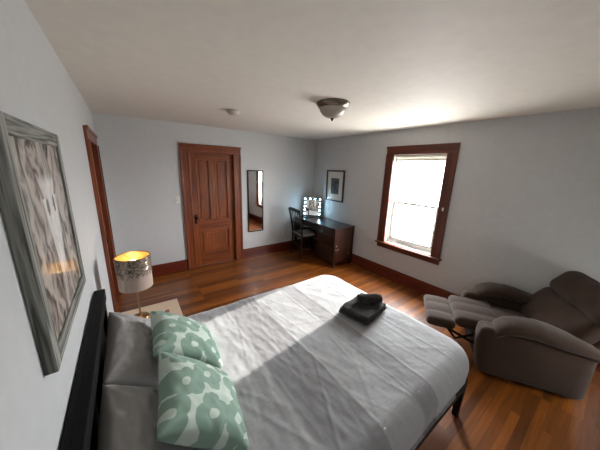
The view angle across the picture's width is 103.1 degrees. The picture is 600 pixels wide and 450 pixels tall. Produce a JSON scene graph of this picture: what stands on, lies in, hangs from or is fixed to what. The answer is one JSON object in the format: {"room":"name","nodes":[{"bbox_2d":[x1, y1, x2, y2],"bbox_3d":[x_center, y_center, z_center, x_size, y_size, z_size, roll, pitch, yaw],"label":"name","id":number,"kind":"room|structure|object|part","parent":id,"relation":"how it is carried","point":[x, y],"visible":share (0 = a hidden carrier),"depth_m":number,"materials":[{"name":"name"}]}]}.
{"room":"bedroom","nodes":[
{"label":"bedroom","id":0,"kind":"room"},
{"bbox_2d":[0,0,113,449],"bbox_3d":[-1.282,0.254,1.322,0.120,2.430,5.550,-8,17,-35],"label":"wall","id":1,"kind":"structure","parent":0,"point":[36,89],"depth_m":0.81,"materials":[{"name":"paint"}]},
{"bbox_2d":[0,111,85,375],"bbox_3d":[-0.892,0.015,0.859,0.030,0.701,0.671,-8,17,-35],"label":"framed artwork","id":2,"kind":"object","parent":1,"relation":"attached to","point":[36,208],"visible":1,"depth_m":0.70},
{"bbox_3d":[-0.882,-0.300,0.783,0.029,0.052,0.567,-8,17,-35],"label":"frame rail","id":3,"kind":"part","parent":2,"relation":"part of","materials":[{"name":"grey wood"}]},
{"bbox_2d":[9,136,80,339],"bbox_3d":[-0.886,0.014,0.863,0.001,0.603,0.573,-8,17,-35],"label":"painting","id":4,"kind":"object","parent":2,"relation":"attached to","point":[37,165],"depth_m":0.80},
{"bbox_3d":[-0.903,0.330,0.934,0.029,0.052,0.567,-8,17,-35],"label":"frame rail","id":5,"kind":"part","parent":2,"relation":"part of","materials":[{"name":"grey wood"}]},
{"bbox_2d":[82,125,119,311],"bbox_3d":[-2.318,0.032,2.767,0.162,2.125,1.132,-8,17,-35],"label":"door","id":6,"kind":"structure","parent":1,"relation":"in","point":[93,152],"depth_m":2.84,"materials":[{"name":"brown wood"}]},
{"bbox_3d":[-2.241,-0.949,2.567,0.036,0.120,1.132,-8,17,-35],"label":"casing","id":7,"kind":"part","parent":6,"relation":"part of","materials":[{"name":"brown wood"}]},
{"bbox_3d":[-2.564,-0.018,3.199,0.034,2.005,0.135,-8,17,-35],"label":"casing","id":8,"kind":"part","parent":6,"relation":"part of","materials":[{"name":"brown wood"}]},
{"bbox_2d":[91,112,314,265],"bbox_3d":[-1.259,-0.507,4.505,3.763,2.430,0.120,-8,17,-35],"label":"wall","id":9,"kind":"structure","parent":0,"point":[140,160],"depth_m":3.81,"materials":[{"name":"paint"}]},
{"bbox_2d":[151,259,188,276],"bbox_3d":[-2.369,0.753,3.908,0.996,0.190,0.032,-8,17,-35],"label":"baseboard","id":10,"kind":"structure","parent":9,"relation":"attached to","point":[177,266],"depth_m":4.03,"materials":[{"name":"brown wood"}]},
{"bbox_2d":[175,196,179,203],"bbox_3d":[-1.996,-0.409,3.890,0.070,0.116,0.018,-8,17,-35],"label":"light switch","id":11,"kind":"object","parent":9,"relation":"attached to","point":[177,198],"visible":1,"depth_m":3.89,"materials":[{"name":"white plastic"}]},
{"bbox_2d":[178,143,242,269],"bbox_3d":[-1.557,-0.317,4.307,1.029,2.135,0.159,-8,17,-35],"label":"door","id":12,"kind":"structure","parent":9,"relation":"in","point":[211,182],"depth_m":4.27,"materials":[{"name":"brown wood"}]},
{"bbox_3d":[-1.881,-0.193,4.023,0.137,2.005,0.034,-8,17,-35],"label":"casing","id":13,"kind":"part","parent":12,"relation":"part of","materials":[{"name":"brown wood"}]},
{"bbox_3d":[-1.677,-0.591,4.147,0.227,1.055,0.023,-8,17,-35],"label":"panel","id":14,"kind":"part","parent":12,"relation":"part of","materials":[{"name":"brown wood"}]},
{"bbox_3d":[-1.491,-1.280,4.028,1.029,0.130,0.036,-8,17,-35],"label":"casing","id":15,"kind":"part","parent":12,"relation":"part of","materials":[{"name":"brown wood"}]},
{"bbox_3d":[-1.561,-0.263,4.321,0.542,1.998,0.014,-8,17,-35],"label":"rail","id":16,"kind":"part","parent":12,"relation":"part of","materials":[{"name":"brown wood"}]},
{"bbox_3d":[-1.578,0.285,4.452,0.542,0.425,0.023,-8,17,-35],"label":"panel","id":17,"kind":"part","parent":12,"relation":"part of","materials":[{"name":"brown wood"}]},
{"bbox_3d":[-1.423,-0.626,4.328,0.230,1.055,0.023,-8,17,-35],"label":"panel","id":18,"kind":"part","parent":12,"relation":"part of","materials":[{"name":"brown wood"}]},
{"bbox_3d":[-1.170,-0.291,4.530,0.138,2.005,0.034,-8,17,-35],"label":"casing","id":19,"kind":"part","parent":12,"relation":"part of","materials":[{"name":"brown wood"}]},
{"bbox_2d":[247,170,262,231],"bbox_3d":[-0.879,-0.462,4.712,0.331,1.211,0.022,-8,17,-35],"label":"wall mirror","id":20,"kind":"object","parent":9,"relation":"attached to","point":[254,177],"visible":1,"depth_m":4.70,"materials":[{"name":"black metal"}]},
{"bbox_2d":[243,238,309,258],"bbox_3d":[-0.435,0.485,5.287,1.750,0.190,0.032,-8,17,-35],"label":"baseboard","id":21,"kind":"structure","parent":9,"relation":"attached to","point":[271,248],"depth_m":5.14,"materials":[{"name":"brown wood"}]},
{"bbox_2d":[24,0,599,139],"bbox_3d":[0.328,-1.193,2.148,4.163,0.100,5.550,-8,17,-35],"label":"ceiling","id":22,"kind":"structure","parent":0,"point":[398,64],"depth_m":1.37,"materials":[{"name":"paint"}]},
{"bbox_2d":[226,109,239,115],"bbox_3d":[-0.771,-1.295,2.748,0.158,0.050,0.158,-8,17,-35],"label":"smoke detector","id":23,"kind":"object","parent":22,"relation":"attached to","point":[234,112],"visible":1,"depth_m":2.70,"materials":[{"name":"white plastic"}]},
{"bbox_2d":[316,98,349,120],"bbox_3d":[0.316,-1.095,2.313,0.324,0.168,0.324,-8,17,-35],"label":"ceiling light","id":24,"kind":"object","parent":22,"relation":"attached to","point":[331,108],"visible":1,"depth_m":2.21,"materials":[{"name":"silver metal"}]},
{"bbox_3d":[0.315,-1.086,2.316,0.260,0.093,0.260,-8,17,-35],"label":"lamp shade","id":25,"kind":"part","parent":24,"relation":"part of","materials":[{"name":"white glass"}]},
{"bbox_2d":[118,245,599,449],"bbox_3d":[0.248,1.266,2.737,4.163,0.100,5.550,-8,17,-35],"label":"floor","id":26,"kind":"structure","parent":0,"point":[496,413],"depth_m":2.15,"materials":[{"name":"brown wood"}]},
{"bbox_2d":[122,299,182,318],"bbox_3d":[-1.273,1.042,2.072,0.515,0.550,0.400,-8,16,-34],"label":"nightstand","id":27,"kind":"object","parent":26,"relation":"on","point":[173,306],"visible":0.1,"depth_m":2.13,"materials":[{"name":"beige laminate"}]},
{"bbox_2d":[113,251,152,317],"bbox_3d":[-1.327,0.508,1.936,0.242,0.548,0.242,-8,17,-35],"label":"table lamp","id":28,"kind":"object","parent":27,"relation":"on","point":[133,269],"visible":0.98,"depth_m":1.83,"materials":[{"name":"gold metal"}]},
{"bbox_3d":[-1.321,0.319,1.891,0.242,0.150,0.242,-8,17,-35],"label":"sequin trim","id":29,"kind":"part","parent":28,"relation":"part of","materials":[{"name":"silver metal"}]},
{"bbox_3d":[-1.323,0.370,1.903,0.232,0.261,0.232,-8,17,-35],"label":"lamp shade","id":30,"kind":"part","parent":28,"relation":"part of","materials":[{"name":"fabric"}]},
{"bbox_3d":[-1.329,0.563,1.950,0.013,0.405,0.013,-8,17,-35],"label":"lamp stem","id":31,"kind":"part","parent":28,"relation":"part of","materials":[{"name":"gold metal"}]},
{"bbox_2d":[60,289,467,449],"bbox_3d":[-0.038,0.946,1.671,2.128,1.000,1.510,-8,17,-35],"label":"bed","id":32,"kind":"object","parent":26,"relation":"on","point":[82,421],"visible":0.1,"depth_m":0.98,"materials":[{"name":"black wood"}]},
{"bbox_3d":[-0.872,0.916,1.038,0.056,0.700,1.510,-8,17,-35],"label":"headboard","id":33,"kind":"part","parent":32,"relation":"part of","materials":[{"name":"black wood"}]},
{"bbox_2d":[187,275,468,449],"bbox_3d":[-0.002,0.916,1.728,2.043,0.230,1.592,-8,17,-35],"label":"comforter","id":34,"kind":"object","parent":32,"relation":"on","point":[305,374],"visible":0.82,"depth_m":1.46,"materials":[{"name":"white fabric"}]},
{"bbox_2d":[102,312,158,388],"bbox_3d":[-0.956,0.744,1.434,0.322,0.286,0.660,-8,17,-35],"label":"pillow","id":35,"kind":"object","parent":34,"relation":"on","point":[129,359],"visible":0.66,"depth_m":1.26,"materials":[{"name":"grey fabric"}]},
{"bbox_2d":[97,385,198,449],"bbox_3d":[-0.568,0.882,0.918,0.324,0.291,0.665,-8,16,-34],"label":"pillow","id":36,"kind":"object","parent":34,"relation":"on","point":[128,414],"visible":0.59,"depth_m":0.92,"materials":[{"name":"grey fabric"}]},
{"bbox_2d":[150,311,221,368],"bbox_3d":[-0.722,0.726,1.503,0.346,0.305,0.450,-7,16,-33],"label":"throw pillow","id":37,"kind":"object","parent":34,"relation":"on","point":[173,333],"visible":0.81,"depth_m":1.41,"materials":[{"name":"green fabric"}]},
{"bbox_2d":[156,351,248,449],"bbox_3d":[-0.458,0.811,1.109,0.335,0.320,0.450,-6,15,-29],"label":"throw pillow","id":38,"kind":"object","parent":34,"relation":"on","point":[198,406],"visible":1,"depth_m":1.00,"materials":[{"name":"green fabric"}]},
{"bbox_2d":[339,293,386,325],"bbox_3d":[0.541,0.709,2.043,0.276,0.066,0.366,14,18,42],"label":"folded towel","id":39,"kind":"object","parent":34,"relation":"on","point":[365,314],"visible":0.8,"depth_m":1.97,"materials":[{"name":"black fabric"}]},
{"bbox_2d":[357,293,382,303],"bbox_3d":[0.608,0.642,2.083,0.200,0.088,0.102,0,14,-8],"label":"rolled towel","id":40,"kind":"object","parent":39,"relation":"on","point":[372,298],"visible":0.99,"depth_m":2.05,"materials":[{"name":"black fabric"}]},
{"bbox_3d":[0.388,1.295,1.175,2.080,0.080,0.030,-8,17,-35],"label":"rail","id":41,"kind":"part","parent":32,"relation":"part of","materials":[{"name":"black metal"}]},
{"bbox_3d":[1.203,1.300,1.801,0.049,0.330,0.050,-8,17,-35],"label":"leg","id":42,"kind":"part","parent":32,"relation":"part of","materials":[{"name":"black wood"}]},
{"bbox_2d":[288,207,315,257],"bbox_3d":[0.084,0.127,5.061,0.556,1.027,0.592,-5,15,-28],"label":"desk chair","id":43,"kind":"object","parent":26,"relation":"on","point":[304,233],"visible":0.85,"depth_m":4.93,"materials":[{"name":"brown wood"}]},
{"bbox_3d":[-0.127,-0.305,4.835,0.047,0.095,0.502,-5,15,-28],"label":"rail","id":44,"kind":"part","parent":43,"relation":"part of","materials":[{"name":"brown wood"}]},
{"bbox_3d":[0.015,-0.002,4.728,0.129,0.550,0.040,-9,17,-38],"label":"post","id":45,"kind":"part","parent":43,"relation":"part of","materials":[{"name":"brown wood"}]},
{"bbox_3d":[0.021,0.472,4.870,0.067,0.442,0.040,-5,15,-28],"label":"leg","id":46,"kind":"part","parent":43,"relation":"part of","materials":[{"name":"brown wood"}]},
{"bbox_3d":[0.123,0.199,5.101,0.460,0.028,0.470,-5,15,-28],"label":"seat","id":47,"kind":"part","parent":43,"relation":"part of","materials":[{"name":"brown wood"}]},
{"bbox_2d":[294,215,354,267],"bbox_3d":[0.450,0.285,5.014,0.538,0.762,1.297,-8,17,-35],"label":"desk","id":48,"kind":"object","parent":26,"relation":"on","point":[334,239],"visible":0.9,"depth_m":4.58,"materials":[{"name":"brown wood"}]},
{"bbox_3d":[-0.098,0.194,5.376,0.040,0.735,0.040,-8,17,-35],"label":"leg","id":49,"kind":"part","parent":48,"relation":"part of","materials":[{"name":"brown wood"}]},
{"bbox_3d":[0.121,-0.029,5.015,0.018,0.112,0.700,-8,17,-35],"label":"drawer","id":50,"kind":"part","parent":48,"relation":"part of","materials":[{"name":"brown wood"}]},
{"bbox_3d":[0.303,0.095,5.200,0.428,0.435,0.725,-8,17,-35],"label":"modesty panel","id":51,"kind":"part","parent":48,"relation":"part of","materials":[{"name":"brown wood"}]},
{"bbox_2d":[304,198,320,217],"bbox_3d":[0.269,-0.380,5.218,0.370,0.422,0.135,4,14,9],"label":"vanity mirror","id":52,"kind":"object","parent":48,"relation":"on","point":[312,206],"visible":1,"depth_m":5.23,"materials":[{"name":"silver metal"}]},
{"bbox_3d":[0.460,0.504,4.639,0.028,0.290,0.495,-8,17,-35],"label":"drawer","id":53,"kind":"part","parent":48,"relation":"part of","materials":[{"name":"brown wood"}]},
{"bbox_3d":[0.467,0.278,4.585,0.028,0.155,0.495,-8,17,-35],"label":"drawer","id":54,"kind":"part","parent":48,"relation":"part of","materials":[{"name":"brown wood"}]},
{"bbox_3d":[0.472,0.120,4.548,0.028,0.150,0.495,-8,17,-35],"label":"drawer","id":55,"kind":"part","parent":48,"relation":"part of","materials":[{"name":"brown wood"}]},
{"bbox_3d":[0.630,0.450,4.405,0.040,0.735,0.040,-8,17,-35],"label":"leg","id":56,"kind":"part","parent":48,"relation":"part of","materials":[{"name":"brown wood"}]},
{"bbox_3d":[0.819,0.682,4.591,0.428,0.050,0.010,-8,17,-35],"label":"rail","id":57,"kind":"part","parent":48,"relation":"part of","materials":[{"name":"brown wood"}]},
{"bbox_3d":[0.821,0.381,4.525,0.433,0.645,0.016,-8,17,-35],"label":"panel","id":58,"kind":"part","parent":48,"relation":"part of","materials":[{"name":"brown wood"}]},
{"bbox_3d":[1.009,0.398,4.675,0.040,0.735,0.040,-8,17,-35],"label":"leg","id":59,"kind":"part","parent":48,"relation":"part of","materials":[{"name":"brown wood"}]},
{"bbox_2d":[424,271,599,399],"bbox_3d":[2.057,0.875,2.369,1.434,0.883,0.975,8,15,23],"label":"recliner","id":60,"kind":"object","parent":26,"relation":"on","point":[547,339],"visible":1,"depth_m":2.06,"materials":[{"name":"brown fabric"}]},
{"bbox_3d":[1.603,1.103,2.401,0.360,0.166,0.008,8,15,23],"label":"linkage arm","id":61,"kind":"part","parent":60,"relation":"part of","materials":[{"name":"metal"}]},
{"bbox_3d":[1.611,1.103,2.410,0.278,0.143,0.008,8,15,23],"label":"linkage arm","id":62,"kind":"part","parent":60,"relation":"part of","materials":[{"name":"metal"}]},
{"bbox_3d":[2.112,1.159,2.405,0.670,0.220,0.520,8,15,23],"label":"frame","id":63,"kind":"part","parent":60,"relation":"part of","materials":[{"name":"black metal"}]},
{"bbox_3d":[2.260,1.020,2.695,0.781,0.461,0.199,8,15,23],"label":"panel","id":64,"kind":"part","parent":60,"relation":"part of","materials":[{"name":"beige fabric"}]},
{"bbox_3d":[2.059,1.009,2.394,0.464,0.210,0.522,8,15,23],"label":"seat","id":65,"kind":"part","parent":60,"relation":"part of","materials":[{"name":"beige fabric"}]},
{"bbox_3d":[1.979,1.158,2.078,0.784,0.464,0.203,8,15,23],"label":"panel","id":66,"kind":"part","parent":60,"relation":"part of","materials":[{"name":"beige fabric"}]},
{"bbox_2d":[521,287,599,344],"bbox_3d":[2.388,0.868,2.225,0.325,0.373,0.768,8,15,23],"label":"cushion","id":67,"kind":"object","parent":60,"relation":"on","point":[548,305],"depth_m":2.11,"materials":[{"name":"fabric"}]},
{"bbox_2d":[549,271,599,326],"bbox_3d":[2.576,0.664,2.094,0.314,0.312,0.824,8,15,23],"label":"cushion","id":68,"kind":"object","parent":60,"relation":"on","point":[581,292],"depth_m":2.10,"materials":[{"name":"fabric"}]},
{"bbox_2d":[313,106,599,295],"bbox_3d":[1.891,-0.185,3.586,0.200,2.430,5.550,-8,17,-35],"label":"wall","id":69,"kind":"structure","parent":0,"point":[524,211],"depth_m":2.78,"materials":[{"name":"paint"}]},
{"bbox_2d":[325,170,344,202],"bbox_3d":[0.718,-0.806,4.912,0.028,0.633,0.508,-8,17,-35],"label":"framed print","id":70,"kind":"object","parent":69,"relation":"attached to","point":[335,180],"visible":1,"depth_m":4.90},
{"bbox_2d":[375,142,460,264],"bbox_3d":[1.768,-0.351,3.674,0.260,1.671,1.100,-8,17,-35],"label":"window","id":71,"kind":"structure","parent":69,"relation":"in","point":[447,152],"depth_m":3.61,"materials":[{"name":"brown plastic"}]},
{"bbox_3d":[1.428,-0.424,3.986,0.034,1.460,0.131,-8,17,-35],"label":"casing","id":72,"kind":"part","parent":71,"relation":"part of","materials":[{"name":"brown wood"}]},
{"bbox_3d":[1.676,0.383,3.798,0.090,0.024,1.100,-8,17,-35],"label":"sill","id":73,"kind":"part","parent":71,"relation":"part of","materials":[{"name":"brown wood"}]},
{"bbox_3d":[1.773,0.001,3.771,0.030,0.685,0.740,-8,17,-35],"label":"sash","id":74,"kind":"part","parent":71,"relation":"part of","materials":[{"name":"white plastic"}]},
{"bbox_3d":[1.827,-0.667,3.635,0.030,0.760,0.740,-8,17,-35],"label":"sash","id":75,"kind":"part","parent":71,"relation":"part of","materials":[{"name":"white plastic"}]},
{"bbox_2d":[396,155,446,160],"bbox_3d":[1.770,-0.983,3.509,0.044,0.080,0.750,-8,17,-35],"label":"roller shade","id":76,"kind":"object","parent":71,"relation":"attached to","point":[398,157],"depth_m":3.50,"materials":[{"name":"fabric"}]},
{"bbox_3d":[1.721,-1.093,3.443,0.036,0.124,1.060,-8,17,-35],"label":"casing","id":77,"kind":"part","parent":71,"relation":"part of","materials":[{"name":"brown wood"}]},
{"bbox_3d":[1.967,-0.235,3.267,0.034,1.460,0.131,-8,17,-35],"label":"casing","id":78,"kind":"part","parent":71,"relation":"part of","materials":[{"name":"brown wood"}]},
{"bbox_2d":[312,238,599,370],"bbox_3d":[1.768,0.919,3.772,0.032,0.190,5.130,-8,17,-35],"label":"baseboard","id":79,"kind":"structure","parent":69,"relation":"attached to","point":[422,287],"depth_m":3.90,"materials":[{"name":"brown wood"}]}
]}

